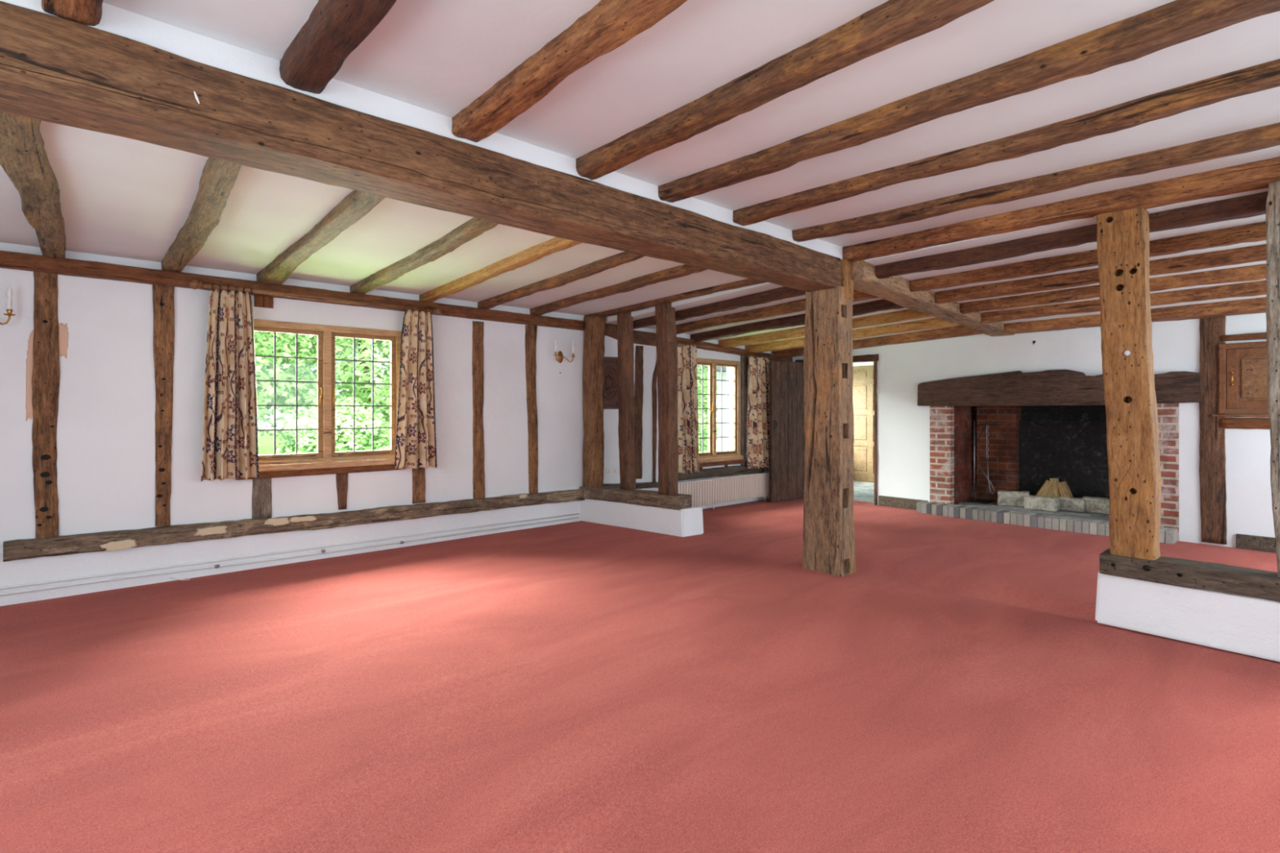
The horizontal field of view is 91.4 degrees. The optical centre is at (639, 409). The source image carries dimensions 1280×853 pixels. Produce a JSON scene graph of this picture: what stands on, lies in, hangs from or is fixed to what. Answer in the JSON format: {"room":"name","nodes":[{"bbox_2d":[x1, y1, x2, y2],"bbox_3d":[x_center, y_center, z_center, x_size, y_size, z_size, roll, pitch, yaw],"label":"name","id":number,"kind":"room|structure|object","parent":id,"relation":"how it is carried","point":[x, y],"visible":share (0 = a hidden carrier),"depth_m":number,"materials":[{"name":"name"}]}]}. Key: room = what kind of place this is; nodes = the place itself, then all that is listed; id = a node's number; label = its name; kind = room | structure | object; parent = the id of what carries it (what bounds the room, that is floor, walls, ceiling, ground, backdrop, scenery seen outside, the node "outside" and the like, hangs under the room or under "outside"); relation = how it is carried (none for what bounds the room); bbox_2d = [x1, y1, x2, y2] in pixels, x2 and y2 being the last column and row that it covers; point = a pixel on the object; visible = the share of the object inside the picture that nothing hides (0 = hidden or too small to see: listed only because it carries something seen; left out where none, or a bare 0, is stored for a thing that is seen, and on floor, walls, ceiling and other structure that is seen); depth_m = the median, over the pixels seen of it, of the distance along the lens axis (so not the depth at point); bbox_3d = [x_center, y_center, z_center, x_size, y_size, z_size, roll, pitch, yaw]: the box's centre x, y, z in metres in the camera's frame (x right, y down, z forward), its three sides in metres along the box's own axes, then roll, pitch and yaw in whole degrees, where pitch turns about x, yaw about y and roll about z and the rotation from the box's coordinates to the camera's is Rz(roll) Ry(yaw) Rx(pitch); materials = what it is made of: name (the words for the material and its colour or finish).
{"room":"living room","nodes":[
{"label":"living room","id":0,"kind":"room"},
{"bbox_2d":[0,487,581,606],"bbox_3d":[-2.839,1.065,5.108,5.800,0.370,0.045,0,0,-42],"label":"wall","id":1,"kind":"structure","parent":0,"point":[42,569],"depth_m":4.82,"materials":[{"name":"white paint"}]},
{"bbox_2d":[0,513,579,589],"bbox_3d":[-2.828,1.145,5.065,5.760,0.056,0.016,0,0,-42],"label":"pipe","id":2,"kind":"object","parent":1,"relation":"attached to","point":[471,527],"visible":1,"depth_m":4.87,"materials":[{"name":"metal"}]},
{"bbox_2d":[0,516,579,595],"bbox_3d":[-2.828,1.187,5.065,5.760,0.053,0.016,0,0,-42],"label":"pipe","id":3,"kind":"object","parent":1,"relation":"attached to","point":[475,531],"visible":1,"depth_m":4.87,"materials":[{"name":"metal"}]},
{"bbox_2d":[0,242,584,546],"bbox_3d":[-2.890,-0.050,5.240,6.300,2.600,0.220,0,0,-42],"label":"wall","id":4,"kind":"structure","parent":0,"point":[105,432],"depth_m":4.65,"materials":[{"name":"white paint"}]},
{"bbox_2d":[0,250,585,330],"bbox_3d":[-2.826,-0.959,5.123,5.840,0.115,0.118,0,0,-42],"label":"wall rail","id":5,"kind":"object","parent":4,"relation":"attached to","point":[8,260],"visible":0.88,"depth_m":4.74,"materials":[{"name":"brown wood"}]},
{"bbox_2d":[0,111,66,258],"bbox_3d":[-2.948,-1.123,3.031,0.218,0.253,3.056,0,0,-42],"label":"joist","id":6,"kind":"object","parent":5,"relation":"on","point":[24,158],"visible":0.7,"depth_m":2.89,"materials":[{"name":"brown wood"}]},
{"bbox_2d":[188,279,441,315],"bbox_3d":[-2.587,-0.914,5.210,1.923,0.087,0.116,0,0,-42],"label":"pole","id":7,"kind":"object","parent":5,"relation":"attached to","point":[194,284],"visible":0.96,"depth_m":5.05,"materials":[{"name":"brown wood"}]},
{"bbox_2d":[200,288,258,481],"bbox_3d":[-3.082,-0.189,4.697,0.374,1.430,0.128,0,0,-42],"label":"floral curtain","id":8,"kind":"object","parent":7,"relation":"hanging from","point":[230,427],"visible":1,"depth_m":4.71,"materials":[{"name":"fabric"}]},
{"bbox_2d":[394,309,436,469],"bbox_3d":[-2.017,-0.187,5.658,0.384,1.434,0.115,0,0,-42],"label":"floral curtain","id":9,"kind":"object","parent":7,"relation":"hanging from","point":[415,446],"visible":1,"depth_m":5.66,"materials":[{"name":"fabric"}]},
{"bbox_2d":[256,190,385,284],"bbox_3d":[-1.997,-1.127,3.886,0.189,0.252,3.056,0,0,-41],"label":"joist","id":10,"kind":"object","parent":5,"relation":"on","point":[357,204],"visible":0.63,"depth_m":3.85,"materials":[{"name":"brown wood"}]},
{"bbox_2d":[349,217,497,293],"bbox_3d":[-1.475,-1.127,4.353,0.148,0.248,3.055,0,0,-42],"label":"joist","id":11,"kind":"object","parent":5,"relation":"on","point":[474,227],"visible":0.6,"depth_m":4.33,"materials":[{"name":"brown wood"}]},
{"bbox_2d":[419,236,582,302],"bbox_3d":[-1.032,-1.124,4.752,0.122,0.247,3.055,0,0,-42],"label":"joist","id":12,"kind":"object","parent":5,"relation":"on","point":[532,254],"visible":0.48,"depth_m":4.72,"materials":[{"name":"brown wood"}]},
{"bbox_2d":[477,251,644,309],"bbox_3d":[-0.592,-1.124,5.147,0.126,0.251,3.055,0,0,-42],"label":"joist","id":13,"kind":"object","parent":5,"relation":"on","point":[600,265],"visible":0.41,"depth_m":5.15,"materials":[{"name":"brown wood"}]},
{"bbox_2d":[529,264,707,315],"bbox_3d":[-0.138,-1.126,5.554,0.134,0.255,3.055,0,0,-42],"label":"joist","id":14,"kind":"object","parent":5,"relation":"on","point":[682,270],"visible":0.41,"depth_m":5.52,"materials":[{"name":"brown wood"}]},
{"bbox_2d":[3,488,585,561],"bbox_3d":[-2.353,0.928,5.510,4.580,0.144,0.118,1,-1,-42],"label":"sill","id":15,"kind":"structure","parent":4,"relation":"attached to","point":[26,548],"depth_m":4.86,"materials":[{"name":"brown wood"}]},
{"bbox_2d":[31,271,60,538],"bbox_3d":[-3.951,-0.031,4.153,0.139,1.768,0.069,0,0,-42],"label":"stud","id":16,"kind":"object","parent":15,"relation":"on","point":[46,375],"visible":0.98,"depth_m":4.13,"materials":[{"name":"brown wood"}]},
{"bbox_2d":[25,329,33,422],"bbox_3d":[-3.986,-0.201,4.104,0.077,0.691,0.004,0,0,-42],"label":"plaster patch","id":17,"kind":"object","parent":16,"relation":"attached to","point":[28,407],"visible":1,"depth_m":4.09,"materials":[{"name":"paint"}]},
{"bbox_2d":[152,284,174,526],"bbox_3d":[-3.489,-0.032,4.565,0.134,1.755,0.071,0,0,-42],"label":"stud","id":18,"kind":"object","parent":15,"relation":"on","point":[163,307],"visible":1,"depth_m":4.54,"materials":[{"name":"brown wood"}]},
{"bbox_2d":[251,478,271,519],"bbox_3d":[-3.024,0.692,4.988,0.141,0.365,0.068,0,0,-42],"label":"stud","id":19,"kind":"object","parent":15,"relation":"on","point":[261,503],"visible":0.88,"depth_m":4.96,"materials":[{"name":"brown wood"}]},
{"bbox_2d":[336,473,348,510],"bbox_3d":[-2.574,0.693,5.386,0.101,0.326,0.065,0,0,-42],"label":"stud","id":20,"kind":"object","parent":15,"relation":"on","point":[341,478],"visible":0.96,"depth_m":5.36,"materials":[{"name":"brown wood"}]},
{"bbox_2d":[412,466,425,503],"bbox_3d":[-2.072,0.703,5.830,0.122,0.331,0.066,0,0,-42],"label":"stud","id":21,"kind":"object","parent":15,"relation":"on","point":[419,473],"visible":0.9,"depth_m":5.80,"materials":[{"name":"brown wood"}]},
{"bbox_2d":[471,320,484,498],"bbox_3d":[-1.624,0.012,6.244,0.131,1.787,0.070,0,0,-42],"label":"stud","id":22,"kind":"object","parent":15,"relation":"on","point":[477,354],"visible":0.98,"depth_m":6.22,"materials":[{"name":"brown wood"}]},
{"bbox_2d":[524,324,537,493],"bbox_3d":[-1.156,0.019,6.663,0.146,1.833,0.072,-2,1,-42],"label":"stud","id":23,"kind":"object","parent":15,"relation":"on","point":[531,334],"visible":0.97,"depth_m":6.63,"materials":[{"name":"brown wood"}]},
{"bbox_2d":[237,319,405,479],"bbox_3d":[-2.662,-0.087,5.307,1.310,1.265,0.135,0,0,-42],"label":"window","id":24,"kind":"structure","parent":4,"relation":"in","point":[326,460],"depth_m":5.29,"materials":[{"name":"brown wood"}]},
{"bbox_2d":[0,120,746,315],"bbox_3d":[-1.858,-1.219,4.090,6.300,0.302,3.330,0,0,-42],"label":"ceiling","id":25,"kind":"structure","parent":0,"point":[122,197],"depth_m":3.89,"materials":[{"name":"white paint"}]},
{"bbox_2d":[160,157,241,271],"bbox_3d":[-2.443,-1.129,3.485,0.175,0.243,3.056,0,0,-41],"label":"joist","id":26,"kind":"object","parent":25,"relation":"attached to","point":[218,178],"visible":0.55,"depth_m":3.40,"materials":[{"name":"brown wood"}]},
{"bbox_2d":[603,327,658,491],"bbox_3d":[-0.153,-0.050,7.415,1.104,2.600,0.248,0,0,-21],"label":"wall","id":27,"kind":"structure","parent":0,"point":[611,416],"depth_m":7.36,"materials":[{"name":"white paint"}]},
{"bbox_2d":[604,356,618,408],"bbox_3d":[-0.349,-0.310,7.189,0.330,0.600,0.036,0,0,-21],"label":"carved panel","id":28,"kind":"object","parent":27,"relation":"attached to","point":[611,363],"visible":0.62,"depth_m":7.19,"materials":[{"name":"brown wood"}]},
{"bbox_2d":[603,482,657,488],"bbox_3d":[-0.044,0.889,7.321,0.824,0.080,0.071,0,0,-21],"label":"sill","id":29,"kind":"structure","parent":27,"relation":"attached to","point":[638,485],"depth_m":7.32,"materials":[{"name":"brown wood"}]},
{"bbox_2d":[652,361,657,482],"bbox_3d":[0.186,0.089,7.417,0.096,1.529,0.058,0,0,-22],"label":"stud","id":30,"kind":"object","parent":29,"relation":"on","point":[655,374],"visible":0.91,"depth_m":7.39,"materials":[{"name":"brown wood"}]},
{"bbox_2d":[634,345,643,479],"bbox_3d":[-0.022,0.027,7.340,0.111,1.561,0.058,1,0,-21],"label":"stud","id":31,"kind":"object","parent":27,"relation":"attached to","point":[638,385],"visible":0.81,"depth_m":7.32,"materials":[{"name":"brown wood"}]},
{"bbox_2d":[0,480,1279,852],"bbox_3d":[1.598,1.273,4.624,12.156,0.053,7.746,0,0,-42],"label":"floor","id":32,"kind":"structure","parent":0,"point":[580,686],"depth_m":2.65,"materials":[{"name":"red carpet"}]},
{"bbox_2d":[677,472,769,509],"bbox_3d":[1.049,1.054,7.988,1.846,0.392,0.154,0,0,-42],"label":"radiator","id":33,"kind":"object","parent":32,"relation":"on","point":[708,491],"visible":0.72,"depth_m":7.93,"materials":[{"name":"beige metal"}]},
{"bbox_2d":[677,472,769,484],"bbox_3d":[1.082,0.865,7.951,1.846,0.014,0.054,0,0,-42],"label":"grille","id":34,"kind":"object","parent":33,"relation":"attached to","point":[762,474],"depth_m":7.93,"materials":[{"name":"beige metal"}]},
{"bbox_2d":[802,258,855,576],"bbox_3d":[1.475,0.050,4.876,0.221,2.400,0.356,0,0,-42],"label":"post","id":35,"kind":"object","parent":32,"relation":"on","point":[828,535],"visible":0.99,"depth_m":4.78,"materials":[{"name":"wood"}]},
{"bbox_2d":[0,0,840,292],"bbox_3d":[-0.748,-1.039,2.869,5.880,0.249,0.280,0,0,-42],"label":"beam","id":36,"kind":"structure","parent":35,"relation":"on","point":[55,69],"depth_m":2.36,"materials":[{"name":"brown wood"}]},
{"bbox_2d":[0,0,843,259],"bbox_3d":[-0.704,-1.180,2.879,6.000,0.180,0.175,0,0,-42],"label":"trim","id":37,"kind":"structure","parent":36,"relation":"on","point":[178,41],"depth_m":2.44,"materials":[{"name":"white paint"}]},
{"bbox_2d":[852,259,1014,336],"bbox_3d":[2.876,-1.020,5.972,3.390,0.365,0.265,0,0,-42],"label":"beam","id":38,"kind":"structure","parent":35,"relation":"attached to","point":[895,289],"depth_m":5.45,"materials":[{"name":"brown wood"}]},
{"bbox_2d":[873,360,877,505],"bbox_3d":[3.101,0.260,8.214,0.062,1.980,0.044,0,0,-42],"label":"post","id":39,"kind":"object","parent":32,"relation":"on","point":[875,362],"visible":1,"depth_m":8.19,"materials":[{"name":"brown wood"}]},
{"bbox_2d":[916,403,1178,544],"bbox_3d":[4.699,0.100,7.160,1.440,2.300,2.576,0,0,-42],"label":"fireplace","id":40,"kind":"object","parent":32,"relation":"on","point":[1030,446],"visible":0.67,"depth_m":7.48,"materials":[{"name":"red brick"}]},
{"bbox_2d":[966,421,998,504],"bbox_3d":[4.212,0.638,7.643,0.240,1.000,0.314,0,0,-42],"label":"crane","id":41,"kind":"object","parent":40,"relation":"on","point":[975,500],"visible":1,"depth_m":7.61,"materials":[{"name":"black metal"}]},
{"bbox_2d":[997,489,1029,506],"bbox_3d":[4.429,1.046,7.399,0.331,0.178,0.156,0,0,32],"label":"stone block","id":42,"kind":"object","parent":40,"relation":"on","point":[1006,498],"visible":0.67,"depth_m":7.35,"materials":[{"name":"stone"}]},
{"bbox_2d":[1023,494,1059,511],"bbox_3d":[4.574,1.060,7.107,0.146,0.150,0.329,0,0,-44],"label":"stone block","id":43,"kind":"object","parent":40,"relation":"on","point":[1031,502],"visible":1,"depth_m":7.05,"materials":[{"name":"stone"}]},
{"bbox_2d":[917,368,1201,405],"bbox_3d":[4.409,-0.240,6.848,0.240,0.390,2.636,0,0,-42],"label":"mantel beam","id":44,"kind":"structure","parent":40,"relation":"on","point":[1064,387],"depth_m":6.77,"materials":[{"name":"brown wood"}]},
{"bbox_2d":[1055,496,1086,512],"bbox_3d":[4.866,1.062,7.051,0.147,0.145,0.318,0,0,-36],"label":"stone block","id":45,"kind":"object","parent":40,"relation":"on","point":[1075,504],"visible":0.67,"depth_m":6.98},
{"bbox_2d":[1081,496,1109,514],"bbox_3d":[5.073,1.053,6.896,0.308,0.165,0.159,0,0,44],"label":"stone block","id":46,"kind":"object","parent":40,"relation":"on","point":[1094,504],"visible":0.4,"depth_m":6.85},
{"bbox_2d":[1199,315,1226,544],"bbox_3d":[5.303,0.172,5.776,0.068,2.112,0.190,0,0,-42],"label":"stud","id":47,"kind":"object","parent":32,"relation":"on","point":[1212,473],"visible":0.94,"depth_m":5.76,"materials":[{"name":"brown wood"}]},
{"bbox_2d":[579,498,703,537],"bbox_3d":[-0.027,1.115,6.669,0.428,0.270,1.496,0,0,-44],"label":"wall","id":48,"kind":"structure","parent":0,"point":[687,522],"depth_m":6.42,"materials":[{"name":"white paint"}]},
{"bbox_2d":[579,485,692,510],"bbox_3d":[-0.075,0.925,6.673,1.385,0.140,0.235,0,0,40],"label":"sill","id":49,"kind":"structure","parent":48,"relation":"on","point":[637,497],"depth_m":6.50,"materials":[{"name":"brown wood"}]},
{"bbox_2d":[582,315,604,488],"bbox_3d":[-0.523,-0.060,7.049,0.172,1.980,0.217,1,-1,-42],"label":"post","id":50,"kind":"object","parent":49,"relation":"on","point":[593,373],"visible":0.97,"depth_m":6.98,"materials":[{"name":"brown wood"}]},
{"bbox_2d":[584,278,767,316],"bbox_3d":[0.418,-1.144,6.101,0.146,0.133,2.922,0,-2,-43],"label":"plate","id":51,"kind":"object","parent":50,"relation":"on","point":[745,282],"visible":0.44,"depth_m":6.07,"materials":[{"name":"brown wood"}]},
{"bbox_2d":[617,311,635,489],"bbox_3d":[-0.150,-0.105,6.809,0.137,1.970,0.146,-1,0,-42],"label":"stud","id":52,"kind":"object","parent":49,"relation":"on","point":[626,431],"visible":0.98,"depth_m":6.76,"materials":[{"name":"brown wood"}]},
{"bbox_2d":[654,302,678,495],"bbox_3d":[0.278,-0.115,6.366,0.152,1.990,0.183,-1,0,-42],"label":"stud","id":53,"kind":"object","parent":49,"relation":"on","point":[666,331],"visible":0.97,"depth_m":6.31,"materials":[{"name":"brown wood"}]},
{"bbox_2d":[102,0,1279,247],"bbox_3d":[0.630,-1.310,1.319,6.300,0.120,4.120,0,0,-42],"label":"ceiling","id":54,"kind":"structure","parent":0,"point":[439,56],"depth_m":2.37,"materials":[{"name":"white paint"}]},
{"bbox_2d":[40,0,102,26],"bbox_3d":[-0.428,-1.233,0.456,0.156,0.154,3.851,0,0,-42],"label":"joist","id":55,"kind":"object","parent":54,"relation":"attached to","point":[87,12],"visible":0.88,"depth_m":1.82,"materials":[{"name":"brown wood"}]},
{"bbox_2d":[279,0,396,93],"bbox_3d":[0.029,-1.236,0.866,0.174,0.150,3.851,0,0,-41],"label":"joist","id":56,"kind":"object","parent":54,"relation":"attached to","point":[333,29],"visible":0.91,"depth_m":1.99,"materials":[{"name":"brown wood"}]},
{"bbox_2d":[451,0,687,142],"bbox_3d":[0.506,-1.231,1.295,0.147,0.148,3.850,0,0,-42],"label":"joist","id":57,"kind":"object","parent":54,"relation":"attached to","point":[609,24],"visible":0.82,"depth_m":2.13,"materials":[{"name":"brown wood"}]},
{"bbox_2d":[575,0,994,180],"bbox_3d":[1.001,-1.235,1.739,0.154,0.139,3.850,0,0,-42],"label":"joist","id":58,"kind":"object","parent":54,"relation":"attached to","point":[891,23],"visible":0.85,"depth_m":2.21,"materials":[{"name":"brown wood"}]},
{"bbox_2d":[657,0,1279,202],"bbox_3d":[1.475,-1.232,2.165,0.158,0.153,3.852,0,0,-44],"label":"joist","id":59,"kind":"object","parent":54,"relation":"attached to","point":[1134,37],"visible":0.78,"depth_m":2.26,"materials":[{"name":"brown wood"}]},
{"bbox_2d":[733,58,1279,226],"bbox_3d":[1.974,-1.242,2.612,0.155,0.143,3.854,0,0,-45],"label":"joist","id":60,"kind":"object","parent":54,"relation":"attached to","point":[1264,76],"visible":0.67,"depth_m":2.76,"materials":[{"name":"brown wood"}]},
{"bbox_2d":[791,122,1279,241],"bbox_3d":[2.479,-1.234,3.066,3.863,0.142,0.127,0,0,43],"label":"joist","id":61,"kind":"object","parent":54,"relation":"attached to","point":[1259,138],"visible":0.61,"depth_m":3.27,"materials":[{"name":"brown wood"}]},
{"bbox_2d":[676,333,793,509],"bbox_3d":[1.313,-0.050,8.476,2.720,2.600,0.220,0,0,-42],"label":"wall","id":62,"kind":"structure","parent":0,"point":[701,353],"depth_m":8.34,"materials":[{"name":"white paint"}]},
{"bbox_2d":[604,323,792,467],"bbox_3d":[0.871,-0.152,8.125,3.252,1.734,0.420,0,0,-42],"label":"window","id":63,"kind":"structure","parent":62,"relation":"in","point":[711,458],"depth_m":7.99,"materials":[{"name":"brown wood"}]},
{"bbox_2d":[676,342,773,356],"bbox_3d":[1.075,-0.768,8.005,2.022,0.092,0.100,0,0,-42],"label":"pole","id":64,"kind":"object","parent":63,"relation":"attached to","point":[677,343],"visible":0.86,"depth_m":7.97,"materials":[{"name":"brown wood"}]},
{"bbox_2d":[677,344,698,473],"bbox_3d":[0.587,-0.013,7.508,0.370,1.536,0.090,0,0,-44],"label":"floral curtain","id":65,"kind":"object","parent":64,"relation":"hanging from","point":[687,390],"visible":0.98,"depth_m":7.50,"materials":[{"name":"fabric"}]},
{"bbox_2d":[746,355,769,469],"bbox_3d":[1.637,0.034,8.440,0.537,1.500,0.090,0,0,-42],"label":"floral curtain","id":66,"kind":"object","parent":64,"relation":"hanging from","point":[758,383],"visible":0.95,"depth_m":8.43,"materials":[{"name":"fabric"}]},
{"bbox_2d":[677,465,764,480],"bbox_3d":[1.041,0.800,8.046,1.700,0.125,0.114,0,0,-42],"label":"window sill","id":67,"kind":"structure","parent":62,"relation":"attached to","point":[738,469],"depth_m":7.96,"materials":[{"name":"brown wood"}]},
{"bbox_2d":[740,355,747,465],"bbox_3d":[1.400,0.000,8.395,0.140,1.500,0.074,0,0,-42],"label":"post","id":68,"kind":"object","parent":67,"relation":"on","point":[744,359],"visible":0.78,"depth_m":8.35,"materials":[{"name":"brown wood"}]},
{"bbox_2d":[604,187,1268,351],"bbox_3d":[3.132,-1.076,5.836,3.540,0.667,7.500,0,0,-42],"label":"ceiling","id":69,"kind":"structure","parent":0,"point":[714,297],"depth_m":4.79,"materials":[{"name":"white paint"}]},
{"bbox_2d":[616,286,805,328],"bbox_3d":[0.691,-1.032,6.225,0.115,0.260,3.106,0,0,-42],"label":"joist","id":70,"kind":"object","parent":69,"relation":"attached to","point":[784,292],"visible":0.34,"depth_m":5.97,"materials":[{"name":"brown wood"}]},
{"bbox_2d":[675,289,879,334],"bbox_3d":[1.176,-0.997,6.411,0.122,0.267,2.737,0,0,-43],"label":"joist","id":71,"kind":"object","parent":69,"relation":"attached to","point":[799,305],"visible":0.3,"depth_m":6.37,"materials":[{"name":"brown wood"}]},
{"bbox_2d":[689,298,904,342],"bbox_3d":[1.553,-0.967,6.750,0.128,0.258,2.737,0,0,-42],"label":"joist","id":72,"kind":"object","parent":69,"relation":"attached to","point":[882,304],"visible":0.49,"depth_m":6.76,"materials":[{"name":"brown wood"}]},
{"bbox_2d":[718,308,933,347],"bbox_3d":[1.958,-0.927,7.113,0.132,0.260,2.737,0,0,-42],"label":"joist","id":73,"kind":"object","parent":69,"relation":"attached to","point":[907,314],"visible":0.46,"depth_m":7.14,"materials":[{"name":"brown wood"}]},
{"bbox_2d":[744,317,959,352],"bbox_3d":[2.359,-0.892,7.473,0.137,0.261,2.737,0,0,-43],"label":"joist","id":74,"kind":"object","parent":69,"relation":"attached to","point":[935,322],"visible":0.48,"depth_m":7.06,"materials":[{"name":"brown wood"}]},
{"bbox_2d":[771,325,982,358],"bbox_3d":[2.813,-0.857,7.881,0.221,0.255,2.737,0,0,-42],"label":"joist","id":75,"kind":"object","parent":69,"relation":"attached to","point":[957,331],"visible":0.47,"depth_m":7.41,"materials":[{"name":"brown wood"}]},
{"bbox_2d":[875,191,1267,279],"bbox_3d":[3.101,-1.116,3.537,0.130,0.161,3.720,0,0,-42],"label":"joist","id":76,"kind":"object","parent":69,"relation":"attached to","point":[1251,205],"visible":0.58,"depth_m":3.94,"materials":[{"name":"brown wood"}]},
{"bbox_2d":[909,221,1266,291],"bbox_3d":[3.518,-1.082,3.912,0.132,0.162,3.720,0,0,-42],"label":"joist","id":77,"kind":"object","parent":69,"relation":"attached to","point":[1255,232],"visible":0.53,"depth_m":4.37,"materials":[{"name":"brown wood"}]},
{"bbox_2d":[934,244,1266,303],"bbox_3d":[3.906,-1.041,4.260,0.138,0.160,3.720,0,0,-42],"label":"joist","id":78,"kind":"object","parent":69,"relation":"attached to","point":[1259,252],"visible":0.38,"depth_m":4.75,"materials":[{"name":"brown wood"}]},
{"bbox_2d":[959,263,1266,314],"bbox_3d":[4.304,-1.008,4.617,0.139,0.154,3.720,0,0,-42],"label":"joist","id":79,"kind":"object","parent":69,"relation":"attached to","point":[1257,272],"visible":0.44,"depth_m":5.14,"materials":[{"name":"brown wood"}]},
{"bbox_2d":[979,280,1266,323],"bbox_3d":[4.722,-0.975,4.992,0.151,0.157,3.720,0,0,-42],"label":"joist","id":80,"kind":"object","parent":69,"relation":"attached to","point":[1257,287],"visible":0.52,"depth_m":5.29,"materials":[{"name":"brown wood"}]},
{"bbox_2d":[1002,297,1266,333],"bbox_3d":[5.275,-0.922,5.489,0.288,0.158,3.720,0,0,-42],"label":"joist","id":81,"kind":"object","parent":69,"relation":"attached to","point":[1254,305],"visible":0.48,"depth_m":5.76,"materials":[{"name":"brown wood"}]},
{"bbox_2d":[793,312,1275,547],"bbox_3d":[4.527,-0.050,6.753,0.160,2.600,7.000,0,0,-42],"label":"wall","id":82,"kind":"structure","parent":0,"point":[903,426],"depth_m":6.64,"materials":[{"name":"white paint"}]},
{"bbox_2d":[795,354,878,362],"bbox_3d":[2.708,-0.685,8.647,0.090,0.098,1.251,0,0,-42],"label":"lintel beam","id":83,"kind":"structure","parent":82,"relation":"attached to","point":[868,357],"depth_m":8.29,"materials":[{"name":"brown wood"}]},
{"bbox_2d":[769,360,804,502],"bbox_3d":[2.092,0.286,8.629,0.855,1.904,0.107,0,0,-38],"label":"door","id":84,"kind":"structure","parent":83,"relation":"attached to","point":[787,436],"depth_m":8.54,"materials":[{"name":"brown wood"}]},
{"bbox_2d":[878,495,928,510],"bbox_3d":[3.338,1.185,7.936,0.031,0.130,0.630,0,0,-42],"label":"baseboard","id":85,"kind":"structure","parent":82,"relation":"attached to","point":[889,501],"depth_m":7.96,"materials":[{"name":"brown wood"}]},
{"bbox_2d":[1211,341,1270,429],"bbox_3d":[5.507,-0.214,5.503,0.100,0.778,0.685,0,0,-42],"label":"upper cabinet","id":86,"kind":"object","parent":82,"relation":"attached to","point":[1246,366],"depth_m":5.60,"materials":[{"name":"brown wood"}]},
{"bbox_2d":[1235,533,1275,552],"bbox_3d":[5.726,1.185,5.276,0.031,0.130,1.000,0,0,-42],"label":"baseboard","id":87,"kind":"structure","parent":82,"relation":"attached to","point":[1256,543],"depth_m":5.54,"materials":[{"name":"brown wood"}]},
{"bbox_2d":[1094,571,1279,662],"bbox_3d":[3.495,1.097,2.912,0.309,0.305,2.269,0,0,-41],"label":"wall","id":88,"kind":"structure","parent":0,"point":[1242,624],"depth_m":3.34,"materials":[{"name":"white paint"}]},
{"bbox_2d":[1099,548,1279,602],"bbox_3d":[3.499,0.896,2.883,0.251,0.122,2.215,0,0,-42],"label":"sill","id":89,"kind":"structure","parent":88,"relation":"on","point":[1204,575],"depth_m":3.33,"materials":[{"name":"brown wood"}]},
{"bbox_2d":[1096,207,1161,559],"bbox_3d":[2.837,-0.155,3.619,0.182,2.011,0.241,0,-1,-42],"label":"post","id":90,"kind":"object","parent":89,"relation":"on","point":[1133,443],"visible":0.99,"depth_m":3.55,"materials":[{"name":"brown wood"}]},
{"bbox_2d":[843,156,1279,262],"bbox_3d":[2.910,-1.204,3.433,0.175,0.138,3.821,0,0,-43],"label":"ceiling beam","id":91,"kind":"structure","parent":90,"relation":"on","point":[1254,175],"depth_m":3.62,"materials":[{"name":"brown wood"}]},
{"bbox_2d":[1265,181,1279,577],"bbox_3d":[3.294,-0.155,3.109,0.179,2.010,0.251,0,0,-42],"label":"post","id":92,"kind":"object","parent":89,"relation":"on","point":[1273,202],"visible":0.99,"depth_m":3.12,"materials":[{"name":"brown wood"}]},
{"bbox_3d":[4.353,0.000,10.494,0.100,2.500,2.600,0,0,-42],"label":"wall","id":93,"kind":"structure","parent":0,"visible":0},
{"bbox_2d":[853,364,874,482],"bbox_3d":[3.986,0.240,10.769,0.060,2.020,1.240,0,0,-42],"label":"door","id":94,"kind":"structure","parent":93,"relation":"in","point":[863,375],"depth_m":10.85,"materials":[{"name":"brown wood"}]},
{"label":"outside","id":95,"kind":"structure","parent":0,"visible":0},
{"bbox_2d":[257,428,337,454],"bbox_3d":[-18.309,1.675,27.877,70.000,0.150,54.050,0,0,-42],"label":"ground","id":96,"kind":"structure","parent":95,"point":[266,441],"depth_m":30.34,"materials":[{"name":"green plant"}]},
{"bbox_2d":[253,331,316,454],"bbox_3d":[-7.856,-1.637,9.518,4.916,6.483,4.588,0,0,-9],"label":"leafy tree","id":97,"kind":"object","parent":96,"relation":"on","point":[264,348],"visible":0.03,"depth_m":10.11,"materials":[{"name":"green plant"}]},
{"bbox_2d":[255,332,390,451],"bbox_3d":[-5.691,-1.726,12.534,4.157,6.660,4.236,0,0,26],"label":"leafy tree","id":98,"kind":"object","parent":96,"relation":"on","point":[363,393],"visible":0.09,"depth_m":11.11,"materials":[{"name":"green plant"}]},
{"bbox_2d":[269,389,390,454],"bbox_3d":[-4.618,0.678,9.637,1.506,1.980,2.080,0,0,41],"label":"bush","id":99,"kind":"object","parent":96,"relation":"on","point":[307,443],"visible":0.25,"depth_m":9.34,"materials":[{"name":"green plant"}]},
{"bbox_2d":[697,364,719,453],"bbox_3d":[1.054,0.078,13.832,1.494,3.050,1.499,0,0,15],"label":"leafy tree","id":100,"kind":"object","parent":96,"relation":"on","point":[700,376],"visible":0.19,"depth_m":13.50,"materials":[{"name":"green plant"}]},
{"bbox_2d":[697,364,726,452],"bbox_3d":[2.774,-0.850,19.962,8.600,4.900,4.800,0,0,-42],"label":"neighbouring house","id":101,"kind":"structure","parent":96,"relation":"on","point":[717,368],"depth_m":16.72,"materials":[{"name":"white"}]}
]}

